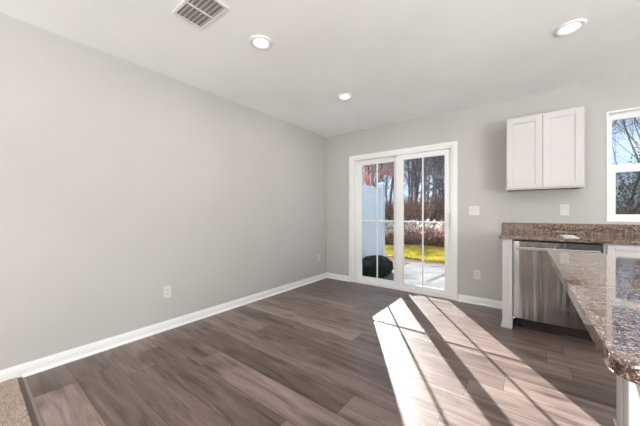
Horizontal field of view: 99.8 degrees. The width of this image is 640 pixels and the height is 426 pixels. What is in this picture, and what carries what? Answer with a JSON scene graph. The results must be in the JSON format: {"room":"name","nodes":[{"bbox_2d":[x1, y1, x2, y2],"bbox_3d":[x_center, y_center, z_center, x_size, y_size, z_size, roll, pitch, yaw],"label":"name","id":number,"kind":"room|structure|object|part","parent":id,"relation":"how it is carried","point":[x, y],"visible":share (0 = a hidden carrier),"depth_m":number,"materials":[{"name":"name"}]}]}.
{"room":"kitchen dining area","nodes":[
{"label":"kitchen dining area","id":0,"kind":"room"},
{"bbox_2d":[17,377,38,425],"bbox_3d":[0.260,1.119,0.082,5.784,0.005,0.032,0,0,37],"label":"trim","id":1,"kind":"structure","parent":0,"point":[33,419],"depth_m":1.58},
{"bbox_2d":[22,377,43,425],"bbox_3d":[0.246,1.183,0.076,5.799,0.116,7.219,0,0,37],"label":"floor","id":2,"kind":"structure","parent":0,"point":[29,392],"depth_m":1.59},
{"bbox_2d":[0,377,31,425],"bbox_3d":[-0.841,1.109,-1.361,5.797,0.004,3.614,0,0,37],"label":"carpet","id":3,"kind":"object","parent":2,"relation":"on","point":[13,410],"visible":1,"depth_m":1.55,"materials":[{"name":"beige carpet"}]},
{"bbox_2d":[0,13,326,369],"bbox_3d":[-2.128,0.001,1.875,0.160,2.640,7.219,0,0,37],"label":"wall","id":4,"kind":"structure","parent":0,"point":[122,181],"depth_m":2.33,"materials":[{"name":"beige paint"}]},
{"bbox_2d":[0,272,326,381],"bbox_3d":[-2.053,1.079,1.818,0.030,0.085,7.218,0,0,37],"label":"baseboard","id":5,"kind":"structure","parent":4,"relation":"attached to","point":[23,370],"depth_m":2.35,"materials":[{"name":"white paint"}]},
{"bbox_2d":[163,285,170,297],"bbox_3d":[-1.473,0.759,2.601,0.007,0.115,0.070,0,0,37],"label":"wall outlet","id":6,"kind":"object","parent":4,"relation":"attached to","point":[166,289],"visible":1,"depth_m":2.60,"materials":[{"name":"white plastic"}]},
{"bbox_2d":[0,0,639,136],"bbox_3d":[0.246,-1.419,0.076,6.119,0.200,7.539,0,0,37],"label":"ceiling","id":7,"kind":"structure","parent":0,"point":[398,60],"depth_m":2.16,"materials":[{"name":"paint"}]},
{"bbox_2d":[171,0,229,29],"bbox_3d":[-0.778,-1.312,1.752,0.336,0.011,0.210,0,0,37],"label":"ceiling vent","id":8,"kind":"object","parent":7,"relation":"in","point":[199,13],"visible":1,"depth_m":1.76,"materials":[{"name":"metal"}]},
{"bbox_2d":[249,34,272,49],"bbox_3d":[-0.455,-1.312,2.079,0.176,0.012,0.176,0,0,37],"label":"recessed light","id":9,"kind":"object","parent":7,"relation":"in","point":[262,42],"visible":1,"depth_m":2.07,"materials":[{"name":"white plastic"}]},
{"bbox_2d":[254,38,267,46],"bbox_3d":[-0.455,-1.314,2.079,0.111,0.008,0.111,0,0,37],"label":"diffuser","id":10,"kind":"object","parent":9,"relation":"attached to","point":[258,42],"depth_m":2.07,"materials":[{"name":"white"}]},
{"bbox_2d":[337,93,352,99],"bbox_3d":[0.282,-1.312,3.048,0.176,0.012,0.176,0,0,37],"label":"recessed light","id":11,"kind":"object","parent":7,"relation":"in","point":[343,96],"visible":1,"depth_m":3.03,"materials":[{"name":"white plastic"}]},
{"bbox_2d":[340,95,349,98],"bbox_3d":[0.282,-1.314,3.048,0.111,0.008,0.111,0,0,37],"label":"diffuser","id":12,"kind":"object","parent":11,"relation":"attached to","point":[341,96],"depth_m":3.05,"materials":[{"name":"white"}]},
{"bbox_2d":[554,19,586,36],"bbox_3d":[1.776,-1.312,1.915,0.176,0.012,0.176,0,0,37],"label":"recessed light","id":13,"kind":"object","parent":7,"relation":"in","point":[570,27],"visible":1,"depth_m":1.91,"materials":[{"name":"white plastic"}]},
{"bbox_2d":[560,23,580,32],"bbox_3d":[1.776,-1.314,1.915,0.111,0.008,0.111,0,0,37],"label":"diffuser","id":14,"kind":"object","parent":13,"relation":"attached to","point":[572,27],"depth_m":1.91,"materials":[{"name":"white"}]},
{"bbox_2d":[26,278,616,425],"bbox_3d":[1.350,1.121,1.532,5.799,0.001,3.565,0,0,37],"label":"floor","id":15,"kind":"structure","parent":0,"point":[327,351],"depth_m":1.92,"materials":[{"name":"wood"}]},
{"bbox_2d":[501,239,513,328],"bbox_3d":[2.007,0.687,2.877,0.094,0.868,0.625,0,0,37],"label":"end panel","id":16,"kind":"object","parent":15,"relation":"on","point":[507,244],"visible":0.84,"depth_m":2.63,"materials":[{"name":"white paint"}]},
{"bbox_2d":[513,239,602,340],"bbox_3d":[2.261,0.691,2.628,0.610,0.860,0.640,0,0,37],"label":"dishwasher","id":17,"kind":"object","parent":15,"relation":"on","point":[541,301],"visible":0.7,"depth_m":2.47,"materials":[{"name":"silver metal"}]},
{"bbox_3d":[2.087,0.330,2.393,0.564,0.030,0.056,0,0,37],"label":"handle","id":18,"kind":"part","parent":17,"relation":"part of","materials":[{"name":"silver metal"}]},
{"bbox_2d":[600,243,639,255],"bbox_3d":[2.912,0.687,2.190,0.944,0.868,0.628,0,0,37],"label":"base cabinet","id":19,"kind":"object","parent":15,"relation":"on","point":[622,249],"visible":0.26,"depth_m":2.17,"materials":[{"name":"white paint"}]},
{"bbox_2d":[499,222,639,244],"bbox_3d":[2.627,0.180,2.396,1.707,0.142,0.643,0,0,37],"label":"countertop","id":20,"kind":"structure","parent":19,"relation":"on","point":[625,234],"depth_m":2.65,"materials":[{"name":"brown stone"}]},
{"bbox_2d":[561,235,578,237],"bbox_3d":[2.333,0.218,2.523,0.100,0.005,0.360,0,0,37],"label":"booklet","id":21,"kind":"object","parent":20,"relation":"on","point":[564,236],"visible":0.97,"depth_m":2.48,"materials":[{"name":"white paper"}]},
{"bbox_3d":[2.546,0.334,2.086,0.450,0.145,0.019,0,0,37],"label":"drawer","id":22,"kind":"part","parent":19,"relation":"part of","materials":[{"name":"white paint"}]},
{"bbox_2d":[613,375,639,425],"bbox_3d":[1.429,0.687,0.688,0.692,0.868,1.383,0,0,37],"label":"kitchen island","id":23,"kind":"object","parent":15,"relation":"on","point":[628,393],"visible":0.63,"depth_m":1.30,"materials":[{"name":"white paint"}]},
{"bbox_2d":[547,250,639,384],"bbox_3d":[1.307,0.236,0.709,1.012,0.030,1.529,0,0,37],"label":"island countertop","id":24,"kind":"structure","parent":23,"relation":"on","point":[603,288],"depth_m":0.70,"materials":[{"name":"brown stone"}]},
{"bbox_3d":[1.549,0.687,1.393,0.008,0.868,0.091,0,0,37],"label":"corner trim","id":25,"kind":"part","parent":23,"relation":"part of","materials":[{"name":"white paint"}]},
{"bbox_2d":[327,72,639,300],"bbox_3d":[2.475,0.001,3.017,6.119,2.640,0.160,0,0,37],"label":"wall","id":26,"kind":"structure","parent":0,"point":[479,131],"depth_m":3.26,"materials":[{"name":"beige paint"}]},
{"bbox_2d":[327,273,348,281],"bbox_3d":[0.291,1.079,4.552,0.462,0.085,0.030,0,0,37],"label":"baseboard","id":27,"kind":"structure","parent":26,"relation":"attached to","point":[329,275],"depth_m":4.54,"materials":[{"name":"white paint"}]},
{"bbox_3d":[0.299,1.112,4.537,0.432,0.018,0.016,0,0,37],"label":"shoe moulding","id":28,"kind":"part","parent":27,"relation":"part of","materials":[{"name":"white paint"}]},
{"bbox_2d":[349,141,457,300],"bbox_3d":[1.164,0.100,3.990,1.606,2.043,0.172,0,0,37],"label":"door","id":29,"kind":"structure","parent":26,"relation":"in","point":[449,149],"depth_m":3.94,"materials":[{"name":"white plastic"}]},
{"bbox_3d":[0.912,0.120,4.236,0.752,1.935,0.036,0,0,37],"label":"fixed panel","id":30,"kind":"part","parent":29,"relation":"part of","materials":[{"name":"glass"}]},
{"bbox_3d":[1.437,0.120,3.775,0.755,1.935,0.036,0,0,37],"label":"sliding panel","id":31,"kind":"part","parent":29,"relation":"part of","materials":[{"name":"glass"}]},
{"bbox_3d":[1.682,0.096,3.536,0.024,0.210,0.052,0,0,37],"label":"handle","id":32,"kind":"part","parent":29,"relation":"part of","materials":[{"name":"white plastic"}]},
{"bbox_2d":[469,206,478,214],"bbox_3d":[1.907,-0.029,3.341,0.116,0.115,0.009,0,0,37],"label":"light switch","id":33,"kind":"object","parent":26,"relation":"attached to","point":[473,210],"visible":1,"depth_m":3.34,"materials":[{"name":"white plastic"}]},
{"bbox_2d":[474,270,480,279],"bbox_3d":[1.936,0.757,3.320,0.070,0.115,0.007,0,0,37],"label":"wall outlet","id":34,"kind":"object","parent":26,"relation":"attached to","point":[477,273],"visible":1,"depth_m":3.32,"materials":[{"name":"white plastic"}]},
{"bbox_2d":[457,294,501,308],"bbox_3d":[1.958,1.079,3.289,0.505,0.085,0.030,0,0,37],"label":"baseboard","id":35,"kind":"structure","parent":26,"relation":"attached to","point":[461,298],"depth_m":3.29,"materials":[{"name":"white paint"}]},
{"bbox_3d":[1.954,1.112,3.283,0.505,0.018,0.016,0,0,37],"label":"shoe moulding","id":36,"kind":"part","parent":35,"relation":"part of","materials":[{"name":"white paint"}]},
{"bbox_2d":[506,106,584,191],"bbox_3d":[2.325,-0.624,2.825,0.610,0.760,0.324,0,0,37],"label":"upper cabinet","id":37,"kind":"object","parent":26,"relation":"attached to","point":[545,151],"visible":1,"depth_m":2.68,"materials":[{"name":"white paint"}]},
{"bbox_3d":[2.115,-0.625,2.793,0.294,0.734,0.019,0,0,37],"label":"door","id":38,"kind":"part","parent":37,"relation":"part of","materials":[{"name":"white paint"}]},
{"bbox_3d":[2.338,-0.254,2.842,0.568,0.004,0.280,0,0,37],"label":"underside panel","id":39,"kind":"part","parent":37,"relation":"part of","materials":[{"name":"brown wood"}]},
{"bbox_3d":[2.352,-0.625,2.615,0.294,0.734,0.019,0,0,37],"label":"door","id":40,"kind":"part","parent":37,"relation":"part of","materials":[{"name":"white paint"}]},
{"bbox_2d":[560,204,568,214],"bbox_3d":[2.572,-0.034,2.836,0.070,0.115,0.009,0,0,37],"label":"wall switch","id":41,"kind":"object","parent":26,"relation":"attached to","point":[564,208],"visible":1,"depth_m":2.83,"materials":[{"name":"white plastic"}]},
{"bbox_2d":[502,222,639,236],"bbox_3d":[2.815,0.165,2.644,1.707,0.112,0.021,0,0,37],"label":"backsplash","id":42,"kind":"structure","parent":26,"relation":"attached to","point":[550,228],"depth_m":2.78,"materials":[{"name":"brown stone"}]},
{"bbox_2d":[606,107,639,221],"bbox_3d":[3.217,-0.454,2.424,0.911,1.078,0.128,0,0,37],"label":"window","id":43,"kind":"structure","parent":26,"relation":"in","point":[611,170],"depth_m":2.64,"materials":[{"name":"white plastic"}]},
{"bbox_3d":[3.234,-0.698,2.448,0.879,0.558,0.030,0,0,37],"label":"sash","id":44,"kind":"part","parent":43,"relation":"part of","materials":[{"name":"white plastic"}]},
{"bbox_3d":[3.210,-0.194,2.416,0.879,0.526,0.030,0,0,37],"label":"sash","id":45,"kind":"part","parent":43,"relation":"part of","materials":[{"name":"white plastic"}]},
{"label":"outside","id":46,"kind":"structure","parent":0,"visible":0},
{"bbox_2d":[386,212,639,270],"bbox_3d":[16.536,0.526,30.102,80.000,1.710,60.000,0,0,37],"label":"ground","id":47,"kind":"structure","parent":46,"point":[406,260],"depth_m":7.29,"materials":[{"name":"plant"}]},
{"bbox_2d":[363,164,383,186],"bbox_3d":[6.286,-6.066,29.390,8.778,14.406,9.751,0,0,39],"label":"bare tree","id":48,"kind":"object","parent":47,"relation":"on","point":[378,164],"visible":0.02,"depth_m":30.16,"materials":[{"name":"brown plant"}]},
{"bbox_2d":[362,182,385,257],"bbox_3d":[0.862,0.269,5.773,0.148,2.085,2.304,0,0,37],"label":"privacy fence","id":49,"kind":"object","parent":47,"relation":"on","point":[369,193],"visible":0.28,"depth_m":6.23,"materials":[{"name":"white plastic"}]},
{"bbox_3d":[0.860,-0.544,5.771,0.044,0.140,2.041,0,0,37],"label":"rail","id":50,"kind":"part","parent":49,"relation":"part of","materials":[{"name":"white plastic"}]},
{"bbox_3d":[1.513,0.306,6.633,0.127,2.010,0.127,0,0,37],"label":"post","id":51,"kind":"part","parent":49,"relation":"part of","materials":[{"name":"white plastic"}]},
{"bbox_2d":[362,162,393,186],"bbox_3d":[3.188,-1.540,15.894,3.180,6.112,3.437,0,0,-14],"label":"tree","id":52,"kind":"object","parent":47,"relation":"on","point":[365,181],"visible":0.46,"depth_m":16.05,"materials":[{"name":"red plant"}]},
{"bbox_2d":[363,162,393,185],"bbox_3d":[6.653,-6.484,32.194,9.197,15.094,10.217,0,0,-43],"label":"bare tree","id":53,"kind":"object","parent":47,"relation":"on","point":[393,162],"visible":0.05,"depth_m":31.29,"materials":[{"name":"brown plant"}]},
{"bbox_2d":[364,160,405,203],"bbox_3d":[6.612,-5.450,29.453,7.918,13.011,6.482,0,0,-17],"label":"bare tree","id":54,"kind":"object","parent":47,"relation":"on","point":[404,160],"visible":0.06,"depth_m":30.45,"materials":[{"name":"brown plant"}]},
{"bbox_2d":[384,162,393,188],"bbox_3d":[8.310,-6.608,27.202,9.443,15.496,10.490,0,0,-6],"label":"bare tree","id":55,"kind":"object","parent":47,"relation":"on","point":[391,162],"visible":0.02,"depth_m":27.52,"materials":[{"name":"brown plant"}]},
{"bbox_2d":[389,166,406,204],"bbox_3d":[11.722,-8.814,33.789,9.862,19.718,9.618,0,0,-22],"label":"bare tree","id":56,"kind":"object","parent":47,"relation":"on","point":[391,189],"visible":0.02,"depth_m":33.68,"materials":[{"name":"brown plant"}]},
{"bbox_2d":[379,158,439,194],"bbox_3d":[8.485,-5.324,26.303,6.469,12.984,7.900,0,0,-40],"label":"bare tree","id":57,"kind":"object","parent":47,"relation":"on","point":[417,158],"visible":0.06,"depth_m":25.89,"materials":[{"name":"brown plant"}]},
{"bbox_2d":[404,160,417,198],"bbox_3d":[8.605,-6.221,29.405,7.433,14.691,7.733,0,0,19],"label":"bare tree","id":58,"kind":"object","parent":47,"relation":"on","point":[408,181],"visible":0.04,"depth_m":29.23,"materials":[{"name":"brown plant"}]},
{"bbox_2d":[380,262,444,289],"bbox_3d":[2.728,1.291,4.726,3.160,0.100,2.871,0,0,37],"label":"patio","id":59,"kind":"structure","parent":47,"relation":"on","point":[434,275],"depth_m":5.36,"materials":[{"name":"concrete"}]},
{"bbox_2d":[362,255,392,277],"bbox_3d":[1.089,1.044,5.373,0.690,0.414,1.092,0,0,34],"label":"evergreen shrub","id":60,"kind":"object","parent":59,"relation":"on","point":[369,263],"visible":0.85,"depth_m":5.08,"materials":[{"name":"green plant"}]},
{"bbox_2d":[380,156,444,203],"bbox_3d":[9.811,-7.436,22.625,11.824,17.468,10.644,0,0,11],"label":"bare tree","id":61,"kind":"object","parent":47,"relation":"on","point":[442,187],"visible":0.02,"depth_m":23.27,"materials":[{"name":"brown plant"}]},
{"bbox_2d":[404,159,420,200],"bbox_3d":[10.858,-5.891,31.473,6.177,13.851,10.119,0,0,3],"label":"bare tree","id":62,"kind":"object","parent":47,"relation":"on","point":[413,159],"visible":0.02,"depth_m":31.49,"materials":[{"name":"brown plant"}]},
{"bbox_2d":[382,159,444,185],"bbox_3d":[6.132,-5.024,12.063,8.873,13.108,7.988,0,0,-28],"label":"bare tree","id":63,"kind":"object","parent":47,"relation":"on","point":[443,183],"visible":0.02,"depth_m":12.26,"materials":[{"name":"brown plant"}]},
{"bbox_2d":[387,157,440,197],"bbox_3d":[9.554,-5.124,25.066,6.264,12.572,7.649,0,0,-28],"label":"bare tree","id":64,"kind":"object","parent":47,"relation":"on","point":[438,157],"visible":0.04,"depth_m":24.64,"materials":[{"name":"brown plant"}]},
{"bbox_2d":[385,191,444,227],"bbox_3d":[5.800,-0.216,22.638,17.118,2.991,16.012,0,0,37],"label":"brush","id":65,"kind":"object","parent":47,"relation":"on","point":[411,212],"visible":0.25,"depth_m":16.03,"materials":[{"name":"brown plant"}]},
{"bbox_2d":[385,219,444,246],"bbox_3d":[2.652,0.853,12.729,10.350,1.076,3.897,0,0,37],"label":"brush","id":66,"kind":"object","parent":47,"relation":"on","point":[430,238],"visible":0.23,"depth_m":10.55,"materials":[{"name":"brown plant"}]},
{"bbox_2d":[385,244,444,262],"bbox_3d":[3.896,1.261,8.453,14.014,0.212,3.183,0,0,37],"label":"lawn","id":67,"kind":"structure","parent":47,"relation":"on","point":[431,253],"depth_m":8.55,"materials":[{"name":"green plant"}]},
{"bbox_2d":[410,158,421,204],"bbox_3d":[12.591,-8.849,30.115,9.903,19.800,9.658,0,0,36],"label":"bare tree","id":68,"kind":"object","parent":47,"relation":"on","point":[412,185],"visible":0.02,"depth_m":32.29,"materials":[{"name":"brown plant"}]},
{"bbox_2d":[404,160,432,188],"bbox_3d":[9.798,-6.411,30.115,7.584,14.988,7.889,0,0,-4],"label":"bare tree","id":69,"kind":"object","parent":47,"relation":"on","point":[405,160],"visible":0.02,"depth_m":30.39,"materials":[{"name":"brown plant"}]},
{"bbox_2d":[407,160,435,207],"bbox_3d":[12.075,-6.826,29.244,7.756,15.900,7.952,0,0,-4],"label":"bare tree","id":70,"kind":"object","parent":47,"relation":"on","point":[433,193],"visible":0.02,"depth_m":27.16,"materials":[{"name":"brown plant"}]},
{"bbox_2d":[405,158,444,199],"bbox_3d":[10.678,-5.239,23.950,9.298,13.143,6.039,0,0,-15],"label":"bare tree","id":71,"kind":"object","parent":47,"relation":"on","point":[428,191],"visible":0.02,"depth_m":23.27,"materials":[{"name":"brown plant"}]},
{"bbox_2d":[405,156,444,188],"bbox_3d":[9.268,-3.793,18.461,7.266,10.271,4.719,0,0,0],"label":"bare tree","id":72,"kind":"object","parent":47,"relation":"on","point":[441,156],"visible":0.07,"depth_m":18.92,"materials":[{"name":"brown plant"}]},
{"bbox_2d":[411,156,439,206],"bbox_3d":[8.999,-6.864,24.192,10.980,16.221,9.884,0,0,-8],"label":"bare tree","id":73,"kind":"object","parent":47,"relation":"on","point":[420,159],"visible":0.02,"depth_m":23.38,"materials":[{"name":"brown plant"}]},
{"bbox_2d":[412,156,444,201],"bbox_3d":[9.094,-4.150,22.032,4.982,10.842,7.670,0,0,12],"label":"bare tree","id":74,"kind":"object","parent":47,"relation":"on","point":[433,178],"visible":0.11,"depth_m":21.22,"materials":[{"name":"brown plant"}]},
{"bbox_2d":[419,155,444,206],"bbox_3d":[10.202,-8.559,19.199,9.997,19.988,9.750,0,0,20],"label":"bare tree","id":75,"kind":"object","parent":47,"relation":"on","point":[425,158],"visible":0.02,"depth_m":20.97,"materials":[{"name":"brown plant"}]},
{"bbox_2d":[430,156,444,190],"bbox_3d":[7.913,-4.095,16.397,6.577,10.810,5.386,0,0,-37],"label":"bare tree","id":76,"kind":"object","parent":47,"relation":"on","point":[442,156],"visible":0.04,"depth_m":17.75,"materials":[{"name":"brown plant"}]},
{"bbox_2d":[432,162,444,203],"bbox_3d":[11.612,-5.123,25.801,5.625,12.613,9.214,0,0,-19],"label":"bare tree","id":77,"kind":"object","parent":47,"relation":"on","point":[440,193],"visible":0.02,"depth_m":25.57,"materials":[{"name":"grey plant"}]},
{"bbox_2d":[612,118,639,161],"bbox_3d":[16.674,-6.450,12.151,8.264,15.700,7.943,0,0,-9],"label":"bare tree","id":78,"kind":"object","parent":47,"relation":"on","point":[623,122],"visible":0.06,"depth_m":13.29,"materials":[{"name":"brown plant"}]},
{"bbox_2d":[612,118,639,210],"bbox_3d":[19.454,-4.238,15.191,5.055,11.003,7.784,0,0,-19],"label":"bare tree","id":79,"kind":"object","parent":47,"relation":"on","point":[635,118],"visible":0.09,"depth_m":16.60,"materials":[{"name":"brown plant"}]},
{"bbox_2d":[612,118,639,149],"bbox_3d":[20.249,-5.654,16.456,6.206,13.914,10.165,0,0,-16],"label":"bare tree","id":80,"kind":"object","parent":47,"relation":"on","point":[632,137],"visible":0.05,"depth_m":17.46,"materials":[{"name":"grey plant"}]},
{"bbox_2d":[612,118,639,136],"bbox_3d":[7.236,-4.139,6.714,6.923,11.378,5.669,0,0,-41],"label":"bare tree","id":81,"kind":"object","parent":47,"relation":"on","point":[613,124],"visible":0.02,"depth_m":6.18,"materials":[{"name":"grey plant"}]},
{"bbox_2d":[612,118,639,158],"bbox_3d":[18.625,-5.162,20.167,6.310,12.666,7.706,0,0,39],"label":"bare tree","id":82,"kind":"object","parent":47,"relation":"on","point":[631,118],"visible":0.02,"depth_m":17.12,"materials":[{"name":"grey plant"}]},
{"bbox_2d":[614,147,639,213],"bbox_3d":[13.563,-0.787,11.436,3.033,4.419,2.976,0,0,37],"label":"tree","id":83,"kind":"object","parent":47,"relation":"on","point":[635,172],"visible":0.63,"depth_m":11.50,"materials":[{"name":"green plant"}]},
{"bbox_2d":[616,185,639,213],"bbox_3d":[13.858,0.102,10.729,13.939,2.503,12.715,0,0,37],"label":"brush","id":84,"kind":"object","parent":47,"relation":"on","point":[622,210],"visible":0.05,"depth_m":10.16,"materials":[{"name":"brown plant"}]},
{"bbox_2d":[623,139,639,200],"bbox_3d":[12.985,-0.885,9.535,3.094,4.765,2.928,0,0,37],"label":"tree","id":85,"kind":"object","parent":47,"relation":"on","point":[639,139],"visible":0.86,"depth_m":10.19,"materials":[{"name":"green plant"}]}
]}

